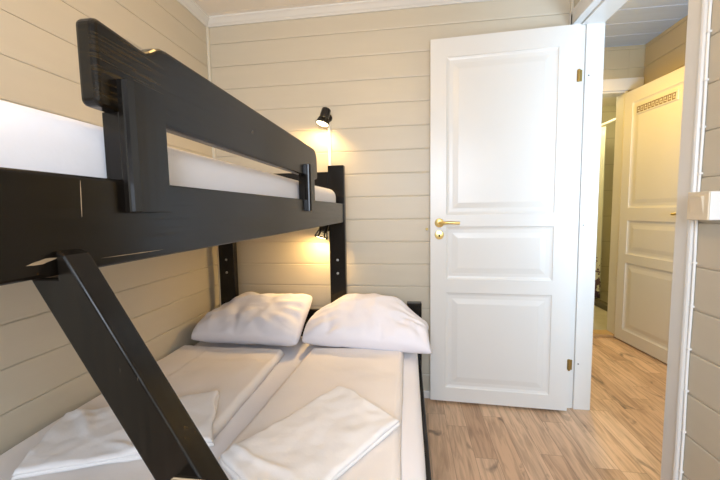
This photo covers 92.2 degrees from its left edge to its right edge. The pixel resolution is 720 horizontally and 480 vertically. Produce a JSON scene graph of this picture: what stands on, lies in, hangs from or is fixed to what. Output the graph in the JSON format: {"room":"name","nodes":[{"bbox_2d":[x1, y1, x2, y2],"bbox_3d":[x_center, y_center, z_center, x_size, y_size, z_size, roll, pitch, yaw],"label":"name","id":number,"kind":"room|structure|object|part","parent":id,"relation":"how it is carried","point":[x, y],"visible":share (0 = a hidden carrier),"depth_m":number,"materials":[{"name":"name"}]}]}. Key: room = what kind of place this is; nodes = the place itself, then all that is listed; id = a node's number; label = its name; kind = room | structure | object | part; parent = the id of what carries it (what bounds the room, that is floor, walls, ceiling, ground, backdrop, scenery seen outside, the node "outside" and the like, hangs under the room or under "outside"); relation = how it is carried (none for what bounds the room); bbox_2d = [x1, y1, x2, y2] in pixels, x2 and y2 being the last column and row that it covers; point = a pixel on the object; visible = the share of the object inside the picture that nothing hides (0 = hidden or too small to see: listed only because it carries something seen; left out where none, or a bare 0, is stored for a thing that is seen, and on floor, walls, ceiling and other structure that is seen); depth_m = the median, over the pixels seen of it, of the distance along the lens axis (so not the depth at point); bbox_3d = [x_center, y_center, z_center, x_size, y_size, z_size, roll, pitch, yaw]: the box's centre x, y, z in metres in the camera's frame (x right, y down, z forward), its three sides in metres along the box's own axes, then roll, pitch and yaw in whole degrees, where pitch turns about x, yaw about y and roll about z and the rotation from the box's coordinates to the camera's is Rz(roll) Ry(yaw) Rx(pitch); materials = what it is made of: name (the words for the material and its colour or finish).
{"room":"bedroom","nodes":[
{"label":"bedroom","id":0,"kind":"room"},
{"bbox_2d":[0,0,219,454],"bbox_3d":[-1.127,-0.067,0.554,0.050,2.290,3.200,0,5,8],"label":"wall","id":1,"kind":"structure","parent":0,"point":[43,378],"depth_m":1.20,"materials":[{"name":"beige paint"}]},
{"bbox_2d":[177,0,493,27],"bbox_3d":[-0.124,-1.143,0.325,2.012,0.042,3.200,0,5,8],"label":"trim","id":2,"kind":"structure","parent":1,"relation":"attached to","point":[366,6],"depth_m":1.92,"materials":[{"name":"white paint"}]},
{"bbox_2d":[193,0,363,15],"bbox_3d":[-0.076,-1.187,0.289,2.157,0.050,3.250,0,5,8],"label":"ceiling","id":3,"kind":"structure","parent":0,"point":[210,7],"depth_m":1.89,"materials":[{"name":"paint"}]},
{"bbox_2d":[209,0,569,389],"bbox_3d":[0.155,-0.284,2.006,2.177,2.440,0.050,0,5,8],"label":"wall","id":4,"kind":"structure","parent":0,"point":[371,70],"depth_m":1.99,"materials":[{"name":"beige paint"}]},
{"bbox_2d":[206,27,220,305],"bbox_3d":[-0.878,-0.156,2.125,0.016,2.198,0.016,0,5,8],"label":"trim","id":5,"kind":"structure","parent":4,"relation":"attached to","point":[207,28],"depth_m":2.05,"materials":[{"name":"paint"}]},
{"bbox_2d":[315,225,328,239],"bbox_3d":[-0.216,-0.054,1.988,0.083,0.108,0.125,0,5,8],"label":"reading lamp","id":6,"kind":"object","parent":4,"relation":"attached to","point":[324,229],"visible":0.77,"depth_m":1.95,"materials":[{"name":"black metal"}]},
{"bbox_2d":[315,107,331,127],"bbox_3d":[-0.202,-0.682,1.932,0.083,0.108,0.125,0,5,8],"label":"reading lamp","id":7,"kind":"object","parent":4,"relation":"attached to","point":[323,120],"visible":1,"depth_m":1.90,"materials":[{"name":"black metal"}]},
{"bbox_3d":[-0.208,-0.645,1.913,0.065,0.028,0.065,0,5,8],"label":"bulb","id":8,"kind":"part","parent":7,"relation":"part of","materials":[{"name":"white glass"}]},
{"bbox_2d":[328,123,330,165],"bbox_3d":[-0.168,-0.067,2.038,0.016,1.212,0.010,0,5,8],"label":"duct","id":9,"kind":"object","parent":4,"relation":"attached to","point":[329,127],"visible":0.23,"depth_m":1.99,"materials":[{"name":"white plastic"}]},
{"bbox_2d":[424,390,429,397],"bbox_3d":[0.097,0.912,2.084,1.915,0.045,0.012,0,5,8],"label":"baseboard","id":10,"kind":"structure","parent":4,"relation":"attached to","point":[426,392],"depth_m":2.04,"materials":[{"name":"white paint"}]},
{"bbox_2d":[430,24,581,410],"bbox_3d":[0.750,-0.070,1.841,0.737,1.988,0.093,0,5,11],"label":"door","id":11,"kind":"structure","parent":4,"relation":"in","point":[503,105],"depth_m":1.85,"materials":[{"name":"white paint"}]},
{"bbox_3d":[0.434,-0.093,1.890,0.050,0.050,0.030,0,5,11],"label":"handle","id":12,"kind":"part","parent":11,"relation":"part of","materials":[{"name":"gold metal"}]},
{"bbox_3d":[0.437,-0.028,1.907,0.050,0.050,0.006,0,5,11],"label":"keyhole plate","id":13,"kind":"part","parent":11,"relation":"part of","materials":[{"name":"gold metal"}]},
{"bbox_3d":[0.478,-0.092,1.864,0.114,0.019,0.041,0,5,11],"label":"lever","id":14,"kind":"part","parent":11,"relation":"part of","materials":[{"name":"gold metal"}]},
{"bbox_2d":[570,0,573,24],"bbox_3d":[1.100,-0.166,1.854,0.014,2.198,0.014,0,5,8],"label":"trim","id":15,"kind":"structure","parent":4,"relation":"attached to","point":[571,1],"depth_m":1.76,"materials":[{"name":"paint"}]},
{"bbox_2d":[424,337,666,479],"bbox_3d":[0.495,1.060,0.980,3.237,0.080,4.490,0,5,8],"label":"floor","id":16,"kind":"structure","parent":0,"point":[620,437],"depth_m":1.71,"materials":[{"name":"brown wood"}]},
{"bbox_2d":[0,18,431,479],"bbox_3d":[-0.400,0.353,0.979,1.211,1.358,2.095,0,5,8],"label":"bunk bed","id":17,"kind":"object","parent":16,"relation":"on","point":[134,213],"visible":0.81,"depth_m":0.47,"materials":[{"name":"black wood"}]},
{"bbox_2d":[32,249,228,479],"bbox_3d":[-0.151,0.331,0.184,0.410,0.615,0.387,0,5,8],"label":"ladder","id":18,"kind":"object","parent":17,"relation":"attached to","point":[81,300],"visible":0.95,"depth_m":0.35,"materials":[{"name":"black wood"}]},
{"bbox_2d":[0,100,335,202],"bbox_3d":[-0.617,-0.121,0.972,0.730,0.145,1.952,0,5,8],"label":"mattress","id":19,"kind":"object","parent":17,"relation":"on","point":[30,138],"visible":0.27,"depth_m":0.41,"materials":[{"name":"white fabric"}]},
{"bbox_3d":[-0.239,-0.065,0.923,0.025,0.104,2.008,0,5,8],"label":"rail","id":20,"kind":"part","parent":17,"relation":"part of","materials":[{"name":"black wood"}]},
{"bbox_3d":[-0.778,0.269,2.062,0.094,1.358,0.045,0,5,8],"label":"head post","id":21,"kind":"part","parent":17,"relation":"part of","materials":[{"name":"black wood"}]},
{"bbox_3d":[-0.457,-0.284,1.969,0.572,0.185,0.025,0,5,8],"label":"headboard","id":22,"kind":"part","parent":17,"relation":"part of","materials":[{"name":"black wood"}]},
{"bbox_2d":[194,336,425,479],"bbox_3d":[-0.417,0.702,1.020,1.207,0.156,1.962,0,5,8],"label":"mattress","id":23,"kind":"object","parent":17,"relation":"on","point":[412,443],"visible":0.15,"depth_m":1.26,"materials":[{"name":"white fabric"}]},
{"bbox_2d":[0,345,284,479],"bbox_3d":[-0.745,0.611,0.957,0.560,0.043,1.622,0,5,8],"label":"duvet","id":24,"kind":"object","parent":23,"relation":"on","point":[236,373],"visible":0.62,"depth_m":1.33,"materials":[{"name":"beige fabric"}]},
{"bbox_2d":[11,390,219,479],"bbox_3d":[-0.691,0.567,1.056,0.494,0.032,0.296,-2,5,-16],"label":"linens","id":25,"kind":"object","parent":24,"relation":"on","point":[82,438],"visible":0.62,"depth_m":0.98,"materials":[{"name":"white fabric"}]},
{"bbox_2d":[191,292,311,345],"bbox_3d":[-0.569,0.414,1.861,0.583,0.240,0.297,0,5,10],"label":"pillow","id":26,"kind":"object","parent":23,"relation":"on","point":[270,319],"visible":1,"depth_m":1.76,"materials":[{"name":"white fabric"}]},
{"bbox_2d":[217,348,403,479],"bbox_3d":[-0.164,0.602,0.955,0.558,0.040,1.542,0,5,8],"label":"duvet","id":27,"kind":"object","parent":23,"relation":"on","point":[376,376],"visible":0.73,"depth_m":1.29,"materials":[{"name":"beige fabric"}]},
{"bbox_2d":[219,386,400,479],"bbox_3d":[-0.131,0.562,0.994,0.301,0.034,0.523,3,6,40],"label":"linens","id":28,"kind":"object","parent":27,"relation":"on","point":[323,439],"visible":1,"depth_m":0.96,"materials":[{"name":"white fabric"}]},
{"bbox_2d":[302,293,431,353],"bbox_3d":[0.043,0.411,1.773,0.634,0.240,0.302,0,5,11],"label":"pillow","id":29,"kind":"object","parent":23,"relation":"on","point":[375,321],"visible":1,"depth_m":1.68,"materials":[{"name":"white fabric"}]},
{"bbox_3d":[-0.232,0.502,2.005,1.000,0.205,0.025,0,5,8],"label":"headboard","id":30,"kind":"part","parent":17,"relation":"part of","materials":[{"name":"black wood"}]},
{"bbox_3d":[-0.120,0.266,1.971,0.090,1.358,0.045,0,5,8],"label":"head post","id":31,"kind":"part","parent":17,"relation":"part of","materials":[{"name":"black wood"}]},
{"bbox_3d":[0.305,0.643,1.945,0.080,0.597,0.045,0,5,8],"label":"post","id":32,"kind":"part","parent":17,"relation":"part of","materials":[{"name":"black wood"}]},
{"bbox_2d":[593,291,607,329],"bbox_3d":[2.481,0.786,3.875,2.050,0.080,1.710,0,5,8],"label":"floor","id":33,"kind":"structure","parent":0,"point":[600,315],"depth_m":3.52,"materials":[{"name":"beige tile"}]},
{"bbox_2d":[594,297,607,310],"bbox_3d":[2.679,0.718,3.815,0.080,0.060,1.618,0,5,8],"label":"shower curb","id":34,"kind":"object","parent":33,"relation":"on","point":[599,303],"visible":0.11,"depth_m":3.81,"materials":[{"name":"brown tile"}]},
{"bbox_2d":[601,105,615,282],"bbox_3d":[2.572,-0.537,4.590,2.050,2.435,0.050,0,5,8],"label":"wall","id":35,"kind":"structure","parent":0,"point":[608,112],"depth_m":4.46,"materials":[{"name":"tile"}]},
{"bbox_2d":[600,283,608,290],"bbox_3d":[2.562,0.624,4.654,1.998,0.112,0.019,0,5,8],"label":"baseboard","id":36,"kind":"structure","parent":35,"relation":"attached to","point":[604,286],"depth_m":4.56,"materials":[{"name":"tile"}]},
{"bbox_2d":[601,118,615,126],"bbox_3d":[2.649,-1.254,3.672,0.028,0.027,1.580,0,5,8],"label":"curtain rod","id":37,"kind":"object","parent":35,"relation":"attached to","point":[614,119],"visible":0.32,"depth_m":3.67,"materials":[{"name":"white paint"}]},
{"bbox_2d":[594,126,605,297],"bbox_3d":[2.717,-0.315,4.122,0.050,1.905,0.602,0,5,8],"label":"shower curtain","id":38,"kind":"object","parent":37,"relation":"hanging from","point":[603,129],"visible":0.2,"depth_m":3.86,"materials":[{"name":"white fabric"}]},
{"bbox_2d":[602,97,616,105],"bbox_3d":[2.412,-1.653,3.651,2.000,0.050,1.658,0,5,8],"label":"ceiling","id":39,"kind":"structure","parent":0,"point":[608,101],"depth_m":4.21,"materials":[{"name":"paint"}]},
{"bbox_2d":[603,44,644,91],"bbox_3d":[1.802,-0.388,2.951,0.970,2.435,0.100,0,5,8],"label":"wall","id":40,"kind":"structure","parent":0,"point":[619,61],"depth_m":2.77,"materials":[{"name":"paint"}]},
{"bbox_2d":[593,330,614,337],"bbox_3d":[1.824,0.812,3.040,0.696,0.028,0.120,0,5,8],"label":"threshold","id":41,"kind":"object","parent":40,"relation":"attached to","point":[596,333],"depth_m":2.96,"materials":[{"name":"brown wood"}]},
{"bbox_2d":[602,77,643,333],"bbox_3d":[1.838,-0.236,2.956,0.894,2.130,0.126,0,5,8],"label":"trim","id":42,"kind":"structure","parent":40,"relation":"attached to","point":[617,88],"depth_m":2.89,"materials":[{"name":"white paint"}]},
{"bbox_2d":[604,0,688,46],"bbox_3d":[1.637,-1.453,1.423,0.930,0.054,2.781,0,5,8],"label":"ceiling","id":43,"kind":"structure","parent":0,"point":[637,22],"depth_m":2.39,"materials":[{"name":"white wood"}]},
{"bbox_2d":[574,0,719,479],"bbox_3d":[0.953,-0.078,0.268,0.125,2.290,3.200,0,5,8],"label":"wall","id":44,"kind":"structure","parent":0,"point":[701,461],"depth_m":0.98,"materials":[{"name":"beige paint"}]},
{"bbox_2d":[567,0,627,409],"bbox_3d":[1.117,-0.062,1.455,0.147,2.056,0.802,0,5,8],"label":"trim","id":45,"kind":"structure","parent":44,"relation":"attached to","point":[592,23],"depth_m":1.81,"materials":[{"name":"white paint"}]},
{"bbox_2d":[570,0,708,479],"bbox_3d":[1.042,-0.084,1.440,0.017,2.104,0.849,0,5,8],"label":"trim","id":46,"kind":"structure","parent":44,"relation":"attached to","point":[693,89],"depth_m":1.06,"materials":[{"name":"white paint"}]},
{"bbox_2d":[678,0,712,479],"bbox_3d":[0.987,-0.065,1.014,0.010,2.100,0.011,0,5,8],"label":"power cable","id":47,"kind":"object","parent":44,"relation":"attached to","point":[705,80],"visible":0.99,"depth_m":1.02,"materials":[{"name":"white plastic"}]},
{"bbox_2d":[687,191,719,219],"bbox_3d":[0.956,-0.095,0.959,0.056,0.078,0.072,0,5,8],"label":"light switch","id":48,"kind":"object","parent":44,"relation":"attached to","point":[705,205],"visible":1,"depth_m":0.94,"materials":[{"name":"white plastic"}]},
{"bbox_2d":[644,15,687,84],"bbox_3d":[2.115,-0.271,1.480,0.050,2.435,2.740,0,5,8],"label":"wall","id":49,"kind":"structure","parent":0,"point":[665,53],"depth_m":2.52,"materials":[{"name":"paint"}]},
{"bbox_2d":[614,66,684,363],"bbox_3d":[2.118,-0.147,2.499,0.093,1.995,0.699,-1,5,2],"label":"door","id":50,"kind":"structure","parent":49,"relation":"in","point":[653,110],"depth_m":2.55,"materials":[{"name":"white paint"}]},
{"bbox_3d":[2.112,-0.979,2.472,0.007,0.066,0.369,-1,5,2],"label":"vent plate","id":51,"kind":"part","parent":50,"relation":"part of","materials":[{"name":"white paint"}]}
]}

